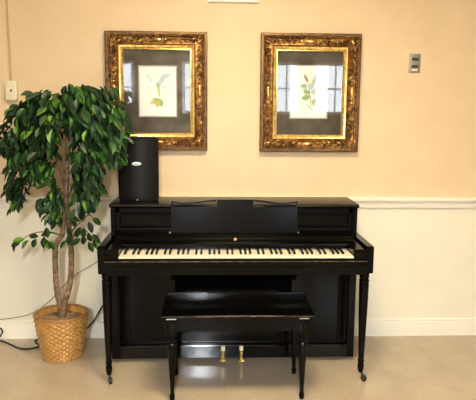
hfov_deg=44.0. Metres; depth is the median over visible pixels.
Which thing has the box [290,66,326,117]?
print
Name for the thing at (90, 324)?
power cord
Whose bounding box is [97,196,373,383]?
upright piano
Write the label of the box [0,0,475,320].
wall
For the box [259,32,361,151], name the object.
framed print
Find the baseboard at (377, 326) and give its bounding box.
[0,318,475,338]
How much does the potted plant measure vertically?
1.585 m
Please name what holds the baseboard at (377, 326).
attached to the wall
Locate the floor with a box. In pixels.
[0,335,475,399]
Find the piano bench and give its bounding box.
[161,292,314,399]
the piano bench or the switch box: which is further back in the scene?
the switch box
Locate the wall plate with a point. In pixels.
(414, 59)
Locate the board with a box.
[208,0,259,2]
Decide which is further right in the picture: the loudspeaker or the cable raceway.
the loudspeaker
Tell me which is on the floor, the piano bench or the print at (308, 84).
the piano bench
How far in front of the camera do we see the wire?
3.71 m
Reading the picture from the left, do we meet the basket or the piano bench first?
the basket
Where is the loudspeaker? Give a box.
[118,136,158,200]
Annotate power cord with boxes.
[0,305,102,349]
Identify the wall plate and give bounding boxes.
[409,54,420,72]
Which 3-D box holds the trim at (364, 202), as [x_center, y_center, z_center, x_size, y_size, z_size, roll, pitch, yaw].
[-0.091,0.016,3.672,6.000,0.071,0.034,0,9,-2]
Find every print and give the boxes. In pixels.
[104,31,206,149]
[139,66,175,115]
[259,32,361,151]
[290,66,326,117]
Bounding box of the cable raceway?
[6,0,11,80]
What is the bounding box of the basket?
[33,303,88,362]
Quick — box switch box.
[5,81,18,100]
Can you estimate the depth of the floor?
3.25 m
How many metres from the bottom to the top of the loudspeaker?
0.369 m
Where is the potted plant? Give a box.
[0,83,134,362]
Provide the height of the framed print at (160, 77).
0.699 m
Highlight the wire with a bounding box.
[0,261,97,319]
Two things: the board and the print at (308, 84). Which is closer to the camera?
the board
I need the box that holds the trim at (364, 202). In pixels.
[0,196,475,207]

